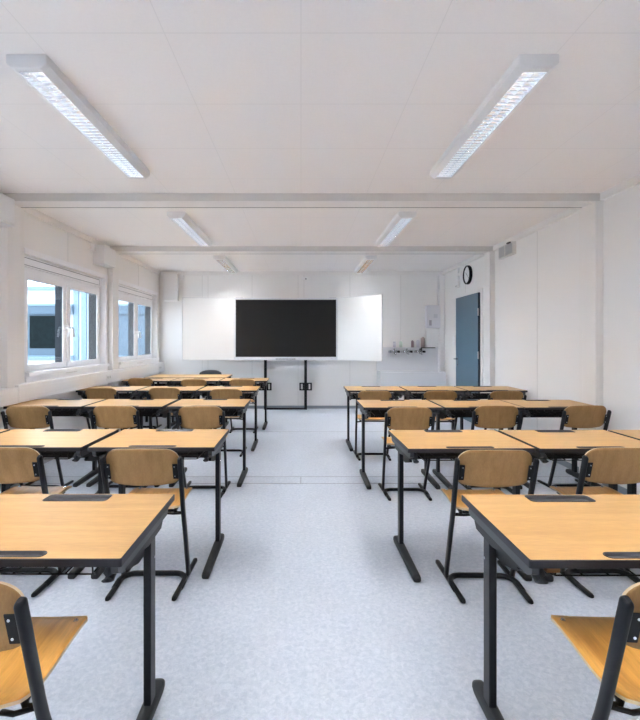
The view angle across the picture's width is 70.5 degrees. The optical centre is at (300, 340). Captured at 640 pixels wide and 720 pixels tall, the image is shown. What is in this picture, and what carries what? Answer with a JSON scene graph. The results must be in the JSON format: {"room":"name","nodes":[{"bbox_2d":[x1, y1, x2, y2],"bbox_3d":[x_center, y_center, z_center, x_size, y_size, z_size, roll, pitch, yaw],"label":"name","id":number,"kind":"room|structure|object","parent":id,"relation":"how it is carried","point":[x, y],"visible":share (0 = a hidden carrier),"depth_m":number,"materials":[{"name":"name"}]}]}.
{"room":"classroom","nodes":[
{"label":"classroom","id":0,"kind":"room"},
{"bbox_2d":[24,212,158,428],"bbox_3d":[-2.990,-0.020,3.155,0.180,2.800,12.470,0,0,0],"label":"wall","id":1,"kind":"structure","parent":0,"point":[40,236],"depth_m":5.74,"materials":[{"name":"white paint"}]},
{"bbox_2d":[0,193,14,226],"bbox_3d":[-2.808,-1.212,4.080,0.184,0.265,0.440,0,0,0],"label":"box","id":2,"kind":"object","parent":1,"relation":"attached to","point":[7,204],"visible":1,"depth_m":4.19,"materials":[{"name":"white plastic"}]},
{"bbox_2d":[0,387,18,406],"bbox_3d":[-2.837,0.535,0.777,0.126,0.160,7.355,0,0,0],"label":"duct","id":3,"kind":"object","parent":1,"relation":"attached to","point":[8,396],"visible":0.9,"depth_m":4.31,"materials":[{"name":"white plastic"}]},
{"bbox_2d":[0,205,23,429],"bbox_3d":[-2.862,0.015,4.515,0.076,2.730,0.330,0,0,0],"label":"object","id":4,"kind":"structure","parent":1,"relation":"attached to","point":[11,238],"depth_m":4.42,"materials":[{"name":"white"}]},
{"bbox_2d":[24,247,109,381],"bbox_3d":[-2.970,-0.265,5.735,0.240,1.430,2.010,0,0,0],"label":"window","id":5,"kind":"structure","parent":1,"relation":"in","point":[64,280],"depth_m":5.66,"materials":[{"name":"white plastic"}]},
{"bbox_2d":[15,362,164,402],"bbox_3d":[-2.837,0.523,6.845,0.126,0.177,4.770,0,0,0],"label":"duct","id":6,"kind":"object","parent":1,"relation":"attached to","point":[28,391],"visible":0.95,"depth_m":5.67,"materials":[{"name":"white plastic"}]},
{"bbox_2d":[93,245,115,267],"bbox_3d":[-2.821,-1.210,6.500,0.159,0.260,0.400,0,0,0],"label":"box","id":7,"kind":"object","parent":1,"relation":"attached to","point":[104,256],"visible":0.93,"depth_m":6.35,"materials":[{"name":"white plastic"}]},
{"bbox_2d":[108,253,118,428],"bbox_3d":[-2.862,0.015,6.945,0.076,2.730,0.330,0,0,0],"label":"trim","id":8,"kind":"structure","parent":1,"relation":"attached to","point":[113,273],"depth_m":6.81,"materials":[{"name":"white"}]},
{"bbox_2d":[119,279,158,367],"bbox_3d":[-2.970,-0.265,8.135,0.240,1.430,1.950,0,0,0],"label":"window","id":9,"kind":"structure","parent":1,"relation":"in","point":[134,298],"depth_m":8.18,"materials":[{"name":"white plastic"}]},
{"bbox_2d":[159,275,437,405],"bbox_3d":[0.005,-0.020,9.315,5.810,2.800,0.150,0,0,0],"label":"wall","id":10,"kind":"structure","parent":0,"point":[405,297],"depth_m":9.24,"materials":[{"name":"white paint"}]},
{"bbox_2d":[163,274,178,300],"bbox_3d":[-2.635,-1.085,9.168,0.290,0.550,0.144,0,0,0],"label":"box","id":11,"kind":"object","parent":10,"relation":"attached to","point":[170,281],"visible":1,"depth_m":9.10,"materials":[{"name":"white plastic"}]},
{"bbox_2d":[247,406,359,408],"bbox_3d":[0.005,1.350,9.232,5.810,0.060,0.015,0,0,0],"label":"baseboard","id":12,"kind":"structure","parent":10,"relation":"attached to","point":[249,407],"depth_m":9.22,"materials":[{"name":"grey"}]},
{"bbox_2d":[376,348,437,369],"bbox_3d":[2.180,0.372,9.225,1.280,0.455,0.025,0,0,0],"label":"backsplash","id":13,"kind":"structure","parent":10,"relation":"attached to","point":[428,360],"depth_m":9.21,"materials":[{"name":"white"}]},
{"bbox_2d":[383,347,438,347],"bbox_3d":[2.180,0.138,9.188,1.280,0.015,0.097,0,0,0],"label":"ledge","id":14,"kind":"object","parent":10,"relation":"attached to","point":[383,347],"visible":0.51,"depth_m":9.14,"materials":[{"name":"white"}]},
{"bbox_2d":[425,328,438,346],"bbox_3d":[2.675,-0.065,9.190,0.270,0.380,0.100,0,0,0],"label":"paper towel dispenser","id":15,"kind":"object","parent":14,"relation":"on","point":[431,334],"visible":0.9,"depth_m":9.14,"materials":[{"name":"white plastic"}]},
{"bbox_2d":[425,305,439,327],"bbox_3d":[2.675,-0.490,9.168,0.280,0.460,0.143,0,0,0],"label":"dispenser","id":16,"kind":"object","parent":10,"relation":"attached to","point":[432,312],"visible":1,"depth_m":9.10,"materials":[{"name":"white plastic"}]},
{"bbox_2d":[0,0,639,270],"bbox_3d":[-0.010,-1.495,3.155,6.140,0.150,12.470,0,0,0],"label":"ceiling","id":17,"kind":"structure","parent":0,"point":[211,96],"depth_m":2.83,"materials":[{"name":"white paint"}]},
{"bbox_2d":[6,54,149,178],"bbox_3d":[-1.360,-1.385,3.002,0.200,0.070,1.535,0,0,0],"label":"ceiling light","id":18,"kind":"object","parent":17,"relation":"attached to","point":[39,71],"visible":1,"depth_m":2.66,"materials":[{"name":"white metal"}]},
{"bbox_2d":[167,212,211,246],"bbox_3d":[-1.372,-1.385,5.723,0.200,0.070,1.535,0,0,0],"label":"ceiling light","id":19,"kind":"object","parent":17,"relation":"attached to","point":[182,220],"visible":1,"depth_m":5.46,"materials":[{"name":"white metal"}]},
{"bbox_2d":[213,255,237,272],"bbox_3d":[-1.360,-1.385,8.268,0.200,0.070,1.535,0,0,0],"label":"ceiling light","id":20,"kind":"object","parent":17,"relation":"attached to","point":[222,260],"visible":1,"depth_m":7.97,"materials":[{"name":"white metal"}]},
{"bbox_2d":[354,255,376,272],"bbox_3d":[1.165,-1.385,8.268,0.200,0.070,1.535,0,0,0],"label":"ceiling light","id":21,"kind":"object","parent":17,"relation":"attached to","point":[365,263],"visible":1,"depth_m":7.96,"materials":[{"name":"white"}]},
{"bbox_2d":[375,212,416,246],"bbox_3d":[1.168,-1.385,5.723,0.200,0.070,1.535,0,0,0],"label":"ceiling light","id":22,"kind":"object","parent":17,"relation":"attached to","point":[401,220],"visible":1,"depth_m":5.46,"materials":[{"name":"white"}]},
{"bbox_2d":[430,54,558,178],"bbox_3d":[1.178,-1.385,3.002,0.200,0.070,1.535,0,0,0],"label":"ceiling light","id":23,"kind":"object","parent":17,"relation":"attached to","point":[526,72],"visible":1,"depth_m":2.66,"materials":[{"name":"white metal"}]},
{"bbox_2d":[0,409,639,719],"bbox_3d":[-0.010,1.440,3.155,6.140,0.120,12.470,0,0,0],"label":"floor","id":24,"kind":"structure","parent":0,"point":[309,607],"depth_m":2.34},
{"bbox_2d":[0,447,71,596],"bbox_3d":[-1.614,0.973,2.640,0.435,0.811,0.457,0,0,0],"label":"chair","id":25,"kind":"object","parent":24,"relation":"on","point":[17,464],"visible":0.62,"depth_m":2.46,"materials":[{"name":"brown wood"}]},
{"bbox_2d":[1,406,73,485],"bbox_3d":[-2.418,0.973,4.184,0.435,0.811,0.457,0,0,0],"label":"chair","id":26,"kind":"object","parent":24,"relation":"on","point":[22,417],"visible":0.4,"depth_m":3.99,"materials":[{"name":"brown wood"}]},
{"bbox_2d":[0,581,87,719],"bbox_3d":[-0.876,0.973,1.286,0.435,0.811,0.457,0,0,0],"label":"chair","id":27,"kind":"object","parent":24,"relation":"on","point":[31,648],"visible":1,"depth_m":1.16,"materials":[{"name":"brown wood"}]},
{"bbox_2d":[3,399,105,486],"bbox_3d":[-2.452,0.999,4.543,0.740,0.761,0.574,0,0,0],"label":"school desk","id":28,"kind":"object","parent":24,"relation":"on","point":[58,407],"visible":0.52,"depth_m":4.51,"materials":[{"name":"beige wood"}]},
{"bbox_2d":[50,409,77,414],"bbox_3d":[-2.452,0.680,4.505,0.505,0.070,0.296,0,0,0],"label":"shelf","id":29,"kind":"object","parent":28,"relation":"attached to","point":[59,411],"depth_m":4.62,"materials":[{"name":"black metal"}]},
{"bbox_2d":[0,429,118,578],"bbox_3d":[-1.652,0.999,2.897,0.740,0.761,0.574,0,0,0],"label":"school desk","id":30,"kind":"object","parent":24,"relation":"on","point":[50,443],"visible":0.57,"depth_m":2.87,"materials":[{"name":"beige wood"}]},
{"bbox_2d":[0,445,44,446],"bbox_3d":[-1.652,0.624,2.663,0.283,0.012,0.038,0,0,0],"label":"tray","id":31,"kind":"object","parent":30,"relation":"on","point":[0,445],"depth_m":2.68,"materials":[{"name":"grey plastic"}]},
{"bbox_2d":[39,451,75,458],"bbox_3d":[-1.652,0.680,2.859,0.505,0.070,0.296,0,0,0],"label":"shelf","id":32,"kind":"object","parent":30,"relation":"attached to","point":[40,452],"depth_m":2.83,"materials":[{"name":"black metal"}]},
{"bbox_2d":[44,429,82,430],"bbox_3d":[-1.652,0.625,3.134,0.252,0.014,0.075,0,0,0],"label":"tray","id":33,"kind":"object","parent":30,"relation":"on","point":[44,429],"depth_m":3.17,"materials":[{"name":"grey plastic"}]},
{"bbox_2d":[0,494,174,719],"bbox_3d":[-0.881,0.999,1.549,0.740,0.761,0.574,0,0,0],"label":"school desk","id":34,"kind":"object","parent":24,"relation":"on","point":[114,532],"visible":0.99,"depth_m":1.56,"materials":[{"name":"brown wood"}]},
{"bbox_2d":[0,551,46,556],"bbox_3d":[-0.881,0.624,1.315,0.283,0.012,0.038,0,0,0],"label":"tray","id":35,"kind":"object","parent":34,"relation":"on","point":[2,553],"depth_m":1.33,"materials":[{"name":"grey plastic"}]},
{"bbox_2d":[0,567,100,574],"bbox_3d":[-0.881,0.680,1.511,0.505,0.070,0.296,0,0,0],"label":"shelf","id":36,"kind":"object","parent":34,"relation":"attached to","point":[97,569],"depth_m":1.38,"materials":[{"name":"black metal"}]},
{"bbox_2d":[42,494,111,500],"bbox_3d":[-0.881,0.625,1.786,0.252,0.014,0.075,0,0,0],"label":"tray","id":37,"kind":"object","parent":34,"relation":"on","point":[49,497],"depth_m":1.81,"materials":[{"name":"grey plastic"}]},
{"bbox_2d":[82,388,122,430],"bbox_3d":[-2.443,0.973,5.712,0.435,0.811,0.457,0,0,0],"label":"chair","id":38,"kind":"object","parent":24,"relation":"on","point":[91,393],"visible":0.3,"depth_m":5.51,"materials":[{"name":"brown wood"}]},
{"bbox_2d":[76,386,148,428],"bbox_3d":[-2.455,0.999,5.923,0.740,0.761,0.574,0,0,0],"label":"school desk","id":39,"kind":"object","parent":24,"relation":"on","point":[134,395],"visible":0.3,"depth_m":6.00,"materials":[{"name":"beige wood"}]},
{"bbox_2d":[89,406,147,493],"bbox_3d":[-1.649,0.973,4.194,0.435,0.811,0.457,0,0,0],"label":"chair","id":40,"kind":"object","parent":24,"relation":"on","point":[112,417],"visible":0.45,"depth_m":4.00,"materials":[{"name":"brown wood"}]},
{"bbox_2d":[84,399,177,486],"bbox_3d":[-1.685,0.999,4.543,0.740,0.761,0.574,0,0,0],"label":"school desk","id":41,"kind":"object","parent":24,"relation":"on","point":[146,407],"visible":0.56,"depth_m":4.48,"materials":[{"name":"beige wood"}]},
{"bbox_2d":[138,409,156,414],"bbox_3d":[-1.685,0.680,4.505,0.505,0.070,0.296,0,0,0],"label":"shelf","id":42,"kind":"object","parent":41,"relation":"attached to","point":[145,411],"depth_m":4.63,"materials":[{"name":"black metal"}]},
{"bbox_2d":[126,378,161,428],"bbox_3d":[-2.468,0.973,7.139,0.435,0.811,0.457,0,0,0],"label":"chair","id":43,"kind":"object","parent":24,"relation":"on","point":[149,382],"visible":0.27,"depth_m":6.94,"materials":[{"name":"brown wood"}]},
{"bbox_2d":[99,449,196,600],"bbox_3d":[-0.850,0.973,2.605,0.435,0.811,0.457,0,0,0],"label":"chair","id":44,"kind":"object","parent":24,"relation":"on","point":[135,467],"visible":0.73,"depth_m":2.42,"materials":[{"name":"brown wood"}]},
{"bbox_2d":[121,378,177,429],"bbox_3d":[-2.420,0.999,7.283,0.740,0.761,0.574,0,0,0],"label":"school desk","id":45,"kind":"object","parent":24,"relation":"on","point":[167,380],"visible":0.34,"depth_m":7.28,"materials":[{"name":"beige wood"}]},
{"bbox_2d":[88,429,228,578],"bbox_3d":[-0.875,0.999,2.897,0.740,0.761,0.574,0,0,0],"label":"school desk","id":46,"kind":"object","parent":24,"relation":"on","point":[207,444],"visible":0.77,"depth_m":2.90,"materials":[{"name":"beige wood"}]},
{"bbox_2d":[128,445,175,446],"bbox_3d":[-0.875,0.624,2.663,0.283,0.012,0.038,0,0,0],"label":"tray","id":47,"kind":"object","parent":46,"relation":"on","point":[128,445],"depth_m":2.68,"materials":[{"name":"grey plastic"}]},
{"bbox_2d":[156,429,193,430],"bbox_3d":[-0.875,0.625,3.134,0.252,0.014,0.075,0,0,0],"label":"tray","id":48,"kind":"object","parent":46,"relation":"on","point":[156,429],"depth_m":3.17,"materials":[{"name":"grey plastic"}]},
{"bbox_2d":[176,451,204,458],"bbox_3d":[-0.875,0.680,2.859,0.505,0.070,0.296,0,0,0],"label":"shelf","id":49,"kind":"object","parent":46,"relation":"attached to","point":[187,452],"depth_m":2.88,"materials":[{"name":"black metal"}]},
{"bbox_2d":[146,387,181,428],"bbox_3d":[-1.678,0.973,5.742,0.435,0.811,0.457,0,0,0],"label":"chair","id":50,"kind":"object","parent":24,"relation":"on","point":[163,392],"visible":0.29,"depth_m":5.54,"materials":[{"name":"brown wood"}]},
{"bbox_2d":[137,386,204,428],"bbox_3d":[-1.690,0.999,5.923,0.740,0.761,0.574,0,0,0],"label":"school desk","id":51,"kind":"object","parent":24,"relation":"on","point":[195,395],"visible":0.42,"depth_m":5.90,"materials":[{"name":"beige wood"}]},
{"bbox_2d":[144,374,231,421],"bbox_3d":[-1.970,1.000,8.020,1.400,0.760,0.720,0,0,0],"label":"desk","id":52,"kind":"object","parent":24,"relation":"on","point":[157,375],"visible":0.34,"depth_m":7.92,"materials":[{"name":"brown wood"}]},
{"bbox_2d":[179,379,207,428],"bbox_3d":[-1.605,0.973,6.956,0.435,0.811,0.457,0,0,0],"label":"chair","id":53,"kind":"object","parent":24,"relation":"on","point":[186,382],"visible":0.24,"depth_m":6.75,"materials":[{"name":"brown wood"}]},
{"bbox_2d":[170,378,223,428],"bbox_3d":[-1.660,0.999,7.283,0.740,0.761,0.574,0,0,0],"label":"school desk","id":54,"kind":"object","parent":24,"relation":"on","point":[175,382],"visible":0.36,"depth_m":7.27,"materials":[{"name":"brown wood"}]},
{"bbox_2d":[175,406,230,497],"bbox_3d":[-0.885,0.973,4.168,0.435,0.811,0.457,0,0,0],"label":"chair","id":55,"kind":"object","parent":24,"relation":"on","point":[191,417],"visible":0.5,"depth_m":3.98,"materials":[{"name":"brown wood"}]},
{"bbox_2d":[167,399,250,486],"bbox_3d":[-0.905,0.999,4.543,0.740,0.761,0.574,0,0,0],"label":"school desk","id":56,"kind":"object","parent":24,"relation":"on","point":[232,407],"visible":0.72,"depth_m":4.56,"materials":[{"name":"beige wood"}]},
{"bbox_2d":[222,409,236,414],"bbox_3d":[-0.905,0.680,4.505,0.505,0.070,0.296,0,0,0],"label":"shelf","id":57,"kind":"object","parent":56,"relation":"attached to","point":[233,411],"depth_m":4.63,"materials":[{"name":"black metal"}]},
{"bbox_2d":[199,370,221,373],"bbox_3d":[-1.759,0.974,8.701,0.577,0.811,0.552,0,0,0],"label":"office chair","id":58,"kind":"object","parent":24,"relation":"on","point":[205,371],"visible":0.11,"depth_m":8.80,"materials":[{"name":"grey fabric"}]},
{"bbox_2d":[207,389,246,456],"bbox_3d":[-0.894,0.973,5.580,0.435,0.811,0.457,0,0,0],"label":"chair","id":59,"kind":"object","parent":24,"relation":"on","point":[215,393],"visible":0.37,"depth_m":5.38,"materials":[{"name":"brown wood"}]},
{"bbox_2d":[198,386,259,450],"bbox_3d":[-0.926,0.999,5.923,0.740,0.761,0.574,0,0,0],"label":"school desk","id":60,"kind":"object","parent":24,"relation":"on","point":[203,392],"visible":0.64,"depth_m":5.96,"materials":[{"name":"beige wood"}]},
{"bbox_2d":[227,379,257,432],"bbox_3d":[-0.881,0.973,6.956,0.435,0.811,0.457,0,0,0],"label":"chair","id":61,"kind":"object","parent":24,"relation":"on","point":[234,382],"visible":0.44,"depth_m":6.76,"materials":[{"name":"brown wood"}]},
{"bbox_2d":[219,378,268,429],"bbox_3d":[-0.900,0.999,7.283,0.740,0.761,0.574,0,0,0],"label":"school desk","id":62,"kind":"object","parent":24,"relation":"on","point":[224,381],"visible":0.64,"depth_m":7.36,"materials":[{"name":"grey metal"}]},
{"bbox_2d":[235,297,336,409],"bbox_3d":[-0.298,0.259,9.017,2.024,2.242,0.246,0,0,0],"label":"display","id":63,"kind":"object","parent":24,"relation":"on","point":[305,329],"visible":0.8,"depth_m":8.89,"materials":[{"name":"black"}]},
{"bbox_2d":[182,297,233,359],"bbox_3d":[-1.813,-0.237,8.871,1.000,1.225,0.029,0,0,-8],"label":"whiteboard wing","id":64,"kind":"object","parent":63,"relation":"attached to","point":[207,323],"visible":1,"depth_m":8.86,"materials":[{"name":"white ceramic"}]},
{"bbox_2d":[337,294,382,361],"bbox_3d":[1.103,-0.237,8.585,1.030,1.225,0.028,0,0,43],"label":"whiteboard wing","id":65,"kind":"object","parent":63,"relation":"attached to","point":[359,318],"visible":1,"depth_m":8.55,"materials":[{"name":"white ceramic"}]},
{"bbox_2d":[353,390,393,460],"bbox_3d":[0.850,0.973,5.407,0.435,0.811,0.457,0,0,0],"label":"chair","id":66,"kind":"object","parent":24,"relation":"on","point":[363,395],"visible":0.59,"depth_m":5.22,"materials":[{"name":"brown wood"}]},
{"bbox_2d":[343,386,406,450],"bbox_3d":[0.953,0.999,5.923,0.740,0.761,0.574,0,0,0],"label":"school desk","id":67,"kind":"object","parent":24,"relation":"on","point":[397,391],"visible":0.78,"depth_m":5.90,"materials":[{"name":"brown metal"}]},
{"bbox_2d":[356,400,442,488],"bbox_3d":[0.954,0.999,4.478,0.740,0.761,0.574,0,0,0],"label":"school desk","id":68,"kind":"object","parent":24,"relation":"on","point":[368,408],"visible":0.75,"depth_m":4.48,"materials":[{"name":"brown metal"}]},
{"bbox_2d":[370,410,387,415],"bbox_3d":[0.954,0.680,4.440,0.505,0.070,0.296,0,0,0],"label":"shelf","id":69,"kind":"object","parent":68,"relation":"attached to","point":[375,412],"depth_m":4.55,"materials":[{"name":"black metal"}]},
{"bbox_2d":[378,407,435,500],"bbox_3d":[0.942,0.973,4.103,0.435,0.811,0.457,0,0,0],"label":"chair","id":70,"kind":"object","parent":24,"relation":"on","point":[396,418],"visible":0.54,"depth_m":3.92,"materials":[{"name":"brown wood"}]},
{"bbox_2d":[377,371,445,399],"bbox_3d":[2.180,0.993,8.990,1.280,0.775,0.440,0,0,0],"label":"trough","id":71,"kind":"object","parent":24,"relation":"on","point":[384,378],"visible":0.45,"depth_m":8.77,"materials":[{"name":"white"}]},
{"bbox_2d":[399,386,466,429],"bbox_3d":[1.715,0.999,5.923,0.740,0.761,0.574,0,0,0],"label":"school desk","id":72,"kind":"object","parent":24,"relation":"on","point":[408,395],"visible":0.52,"depth_m":5.90,"materials":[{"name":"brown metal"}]},
{"bbox_2d":[421,391,459,459],"bbox_3d":[1.600,0.973,5.377,0.435,0.811,0.457,0,0,0],"label":"chair","id":73,"kind":"object","parent":24,"relation":"on","point":[429,395],"visible":0.32,"depth_m":5.18,"materials":[{"name":"brown wood"}]},
{"bbox_2d":[388,430,534,581],"bbox_3d":[0.981,0.999,2.868,0.740,0.761,0.574,0,0,-1],"label":"school desk","id":74,"kind":"object","parent":24,"relation":"on","point":[410,445],"visible":0.77,"depth_m":2.82,"materials":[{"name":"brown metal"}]},
{"bbox_2d":[416,453,460,460],"bbox_3d":[0.982,0.680,2.830,0.505,0.070,0.296,0,0,-1],"label":"shelf","id":75,"kind":"object","parent":74,"relation":"attached to","point":[424,456],"depth_m":2.78,"materials":[{"name":"black metal"}]},
{"bbox_2d":[424,430,461,431],"bbox_3d":[0.977,0.625,3.105,0.252,0.014,0.075,0,0,-1],"label":"tray","id":76,"kind":"object","parent":74,"relation":"on","point":[424,430],"depth_m":3.14,"materials":[{"name":"grey plastic"}]},
{"bbox_2d":[446,446,494,447],"bbox_3d":[0.985,0.624,2.634,0.283,0.012,0.038,0,0,-1],"label":"tray","id":77,"kind":"object","parent":74,"relation":"on","point":[446,446],"depth_m":2.65,"materials":[{"name":"grey plastic"}]},
{"bbox_2d":[429,400,523,488],"bbox_3d":[1.715,0.999,4.478,0.740,0.761,0.574,0,0,0],"label":"school desk","id":78,"kind":"object","parent":24,"relation":"on","point":[451,408],"visible":0.37,"depth_m":4.48,"materials":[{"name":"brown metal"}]},
{"bbox_2d":[450,410,472,415],"bbox_3d":[1.715,0.680,4.440,0.505,0.070,0.296,0,0,0],"label":"shelf","id":79,"kind":"object","parent":78,"relation":"attached to","point":[454,412],"depth_m":4.55,"materials":[{"name":"black metal"}]},
{"bbox_2d":[435,450,538,603],"bbox_3d":[1.032,0.973,2.579,0.435,0.811,0.457,0,0,1],"label":"chair","id":80,"kind":"object","parent":24,"relation":"on","point":[480,468],"visible":0.73,"depth_m":2.40,"materials":[{"name":"brown wood"}]},
{"bbox_2d":[459,406,522,492],"bbox_3d":[1.734,0.973,4.194,0.435,0.811,0.457,0,0,0],"label":"chair","id":81,"kind":"object","parent":24,"relation":"on","point":[492,417],"visible":0.52,"depth_m":4.00,"materials":[{"name":"brown wood"}]},
{"bbox_2d":[454,386,527,429],"bbox_3d":[2.470,0.999,5.923,0.740,0.761,0.574,0,0,0],"label":"school desk","id":82,"kind":"object","parent":24,"relation":"on","point":[468,395],"visible":0.44,"depth_m":5.90,"materials":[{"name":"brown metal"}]},
{"bbox_2d":[484,391,526,429],"bbox_3d":[2.360,0.973,5.377,0.435,0.811,0.457,0,0,0],"label":"chair","id":83,"kind":"object","parent":24,"relation":"on","point":[496,395],"visible":0.27,"depth_m":5.17,"materials":[{"name":"brown wood"}]},
{"bbox_2d":[461,495,639,719],"bbox_3d":[1.017,0.999,1.541,0.740,0.761,0.574,0,0,0],"label":"school desk","id":84,"kind":"object","parent":24,"relation":"on","point":[534,535],"visible":1,"depth_m":1.55,"materials":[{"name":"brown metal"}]},
{"bbox_2d":[525,495,595,501],"bbox_3d":[1.017,0.625,1.778,0.252,0.014,0.075,0,0,0],"label":"tray","id":85,"kind":"object","parent":84,"relation":"on","point":[529,498],"depth_m":1.80,"materials":[{"name":"grey plastic"}]},
{"bbox_2d":[550,569,639,575],"bbox_3d":[1.017,0.680,1.503,0.505,0.070,0.296,0,0,0],"label":"shelf","id":86,"kind":"object","parent":84,"relation":"attached to","point":[633,574],"depth_m":1.37,"materials":[{"name":"black metal"}]},
{"bbox_2d":[603,552,639,558],"bbox_3d":[1.017,0.624,1.306,0.283,0.012,0.038,0,0,0],"label":"tray","id":87,"kind":"object","parent":84,"relation":"on","point":[606,555],"depth_m":1.32,"materials":[{"name":"grey plastic"}]},
{"bbox_2d":[501,400,601,488],"bbox_3d":[2.462,0.999,4.478,0.740,0.761,0.574,0,0,0],"label":"school desk","id":88,"kind":"object","parent":24,"relation":"on","point":[532,408],"visible":0.41,"depth_m":4.48,"materials":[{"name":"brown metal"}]},
{"bbox_2d":[528,410,562,415],"bbox_3d":[2.462,0.680,4.440,0.505,0.070,0.296,0,0,0],"label":"shelf","id":89,"kind":"object","parent":88,"relation":"attached to","point":[532,412],"depth_m":4.55,"materials":[{"name":"black metal"}]},
{"bbox_2d":[498,430,639,581],"bbox_3d":[1.745,0.999,2.868,0.740,0.761,0.574,0,0,0],"label":"school desk","id":90,"kind":"object","parent":24,"relation":"on","point":[548,444],"visible":0.45,"depth_m":2.83,"materials":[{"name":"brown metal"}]},
{"bbox_2d":[535,430,574,431],"bbox_3d":[1.744,0.625,3.105,0.252,0.014,0.075,0,0,0],"label":"tray","id":91,"kind":"object","parent":90,"relation":"on","point":[535,430],"depth_m":3.14,"materials":[{"name":"grey plastic"}]},
{"bbox_2d":[545,453,584,460],"bbox_3d":[1.745,0.680,2.830,0.505,0.070,0.296,0,0,0],"label":"shelf","id":92,"kind":"object","parent":90,"relation":"attached to","point":[552,456],"depth_m":2.78,"materials":[{"name":"black metal"}]},
{"bbox_2d":[576,446,621,447],"bbox_3d":[1.746,0.624,2.634,0.283,0.012,0.038,0,0,0],"label":"tray","id":93,"kind":"object","parent":90,"relation":"on","point":[576,446],"depth_m":2.65,"materials":[{"name":"grey plastic"}]},
{"bbox_2d":[537,405,610,487],"bbox_3d":[2.526,0.973,4.214,0.435,0.811,0.457,0,0,-3],"label":"chair","id":94,"kind":"object","parent":24,"relation":"on","point":[579,416],"visible":0.51,"depth_m":4.03,"materials":[{"name":"brown wood"}]},
{"bbox_2d":[550,447,639,597],"bbox_3d":[1.733,0.973,2.632,0.435,0.811,0.457,0,0,0],"label":"chair","id":95,"kind":"object","parent":24,"relation":"on","point":[610,465],"visible":0.63,"depth_m":2.45,"materials":[{"name":"brown wood"}]},
{"bbox_2d":[551,582,639,719],"bbox_3d":[0.993,0.973,1.286,0.435,0.811,0.457,0,0,2],"label":"chair","id":96,"kind":"object","parent":24,"relation":"on","point":[609,646],"visible":1,"depth_m":1.18,"materials":[{"name":"brown wood"}]},
{"bbox_2d":[608,430,639,494],"bbox_3d":[2.510,0.999,2.868,0.740,0.761,0.574,0,0,0],"label":"school desk","id":97,"kind":"object","parent":24,"relation":"on","point":[635,434],"visible":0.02,"depth_m":3.00,"materials":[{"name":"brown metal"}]},
{"bbox_2d":[444,184,639,494],"bbox_3d":[2.985,-0.020,3.155,0.150,2.800,12.470,0,0,0],"label":"wall","id":98,"kind":"structure","parent":0,"point":[537,286],"depth_m":5.11,"materials":[{"name":"white paint"}]},
{"bbox_2d":[3,193,599,207],"bbox_3d":[0.005,-1.382,4.462,5.810,0.076,0.236,0,0,0],"label":"ceiling beam","id":99,"kind":"structure","parent":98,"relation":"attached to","point":[22,200],"depth_m":4.34,"materials":[{"name":"white paint"}]},
{"bbox_2d":[110,246,492,253],"bbox_3d":[0.005,-1.382,6.892,5.810,0.076,0.236,0,0,0],"label":"ceiling beam","id":100,"kind":"structure","parent":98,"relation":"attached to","point":[119,249],"depth_m":6.77,"materials":[{"name":"white paint"}]},
{"bbox_2d":[16,483,586,483],"bbox_3d":[0.005,1.379,5.627,5.810,0.001,2.509,0,0,0],"label":"trim","id":101,"kind":"structure","parent":98,"relation":"attached to","point":[16,483],"depth_m":4.37,"materials":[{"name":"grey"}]},
{"bbox_2d":[0,174,639,274],"bbox_3d":[0.005,-1.383,3.255,5.810,0.075,11.970,0,0,0],"label":"trim","id":102,"kind":"structure","parent":98,"relation":"attached to","point":[635,180],"depth_m":6.69,"materials":[{"name":"white paint"}]},
{"bbox_2d":[438,275,444,371],"bbox_3d":[2.840,0.025,9.154,0.110,2.710,0.100,0,0,0],"label":"trim","id":103,"kind":"structure","parent":98,"relation":"attached to","point":[441,278],"depth_m":9.10,"materials":[{"name":"white plastic"}]},
{"bbox_2d":[463,265,471,283],"bbox_3d":[2.884,-1.145,7.830,0.052,0.330,0.330,0,0,0],"label":"wall clock","id":104,"kind":"object","parent":98,"relation":"attached to","point":[467,272],"visible":1,"depth_m":7.81,"materials":[{"name":"black"}]},
{"bbox_2d":[454,288,482,421],"bbox_3d":[2.846,0.265,7.825,0.128,2.230,1.210,0,0,0],"label":"door","id":105,"kind":"structure","parent":98,"relation":"in","point":[469,305],"depth_m":7.67,"materials":[{"name":"blue paint"}]},
{"bbox_2d":[484,251,494,429],"bbox_3d":[2.872,0.015,6.945,0.076,2.730,0.330,0,0,0],"label":"trim","id":106,"kind":"structure","parent":98,"relation":"attached to","point":[489,258],"depth_m":6.79,"materials":[{"name":"white"}]},
{"bbox_2d":[498,241,515,259],"bbox_3d":[2.882,-1.265,6.330,0.056,0.170,0.440,0,0,0],"label":"air vent","id":107,"kind":"object","parent":98,"relation":"in","point":[507,250],"visible":1,"depth_m":6.28,"materials":[{"name":"white paint"}]},
{"bbox_2d":[499,243,511,257],"bbox_3d":[2.857,-1.265,6.322,0.006,0.140,0.394,0,0,0],"label":"grille","id":108,"kind":"object","parent":107,"relation":"attached to","point":[505,251],"depth_m":6.31,"materials":[{"name":"grey plastic"}]},
{"bbox_2d":[494,429,638,494],"bbox_3d":[2.904,1.350,3.297,0.012,0.060,11.855,0,0,0],"label":"baseboard","id":109,"kind":"structure","parent":98,"relation":"attached to","point":[621,489],"depth_m":4.74,"materials":[{"name":"grey"}]},
{"bbox_2d":[579,201,602,483],"bbox_3d":[2.872,0.015,4.515,0.076,2.730,0.330,0,0,0],"label":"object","id":110,"kind":"structure","parent":98,"relation":"attached to","point":[591,215],"depth_m":4.41,"materials":[{"name":"white"}]},
{"label":"outside","id":111,"kind":"structure","parent":0,"visible":0},
{"bbox_3d":[-16.540,1.780,10.000,26.920,0.100,40.000,0,0,0],"label":"ground","id":112,"kind":"structure","parent":111,"visible":0},
{"bbox_2d":[28,286,144,364],"bbox_3d":[-9.800,0.115,15.210,12.600,3.230,5.780,0,0,0],"label":"neighbouring building","id":113,"kind":"structure","parent":112,"relation":"on","point":[41,299],"depth_m":12.42,"materials":[{"name":"grey"}]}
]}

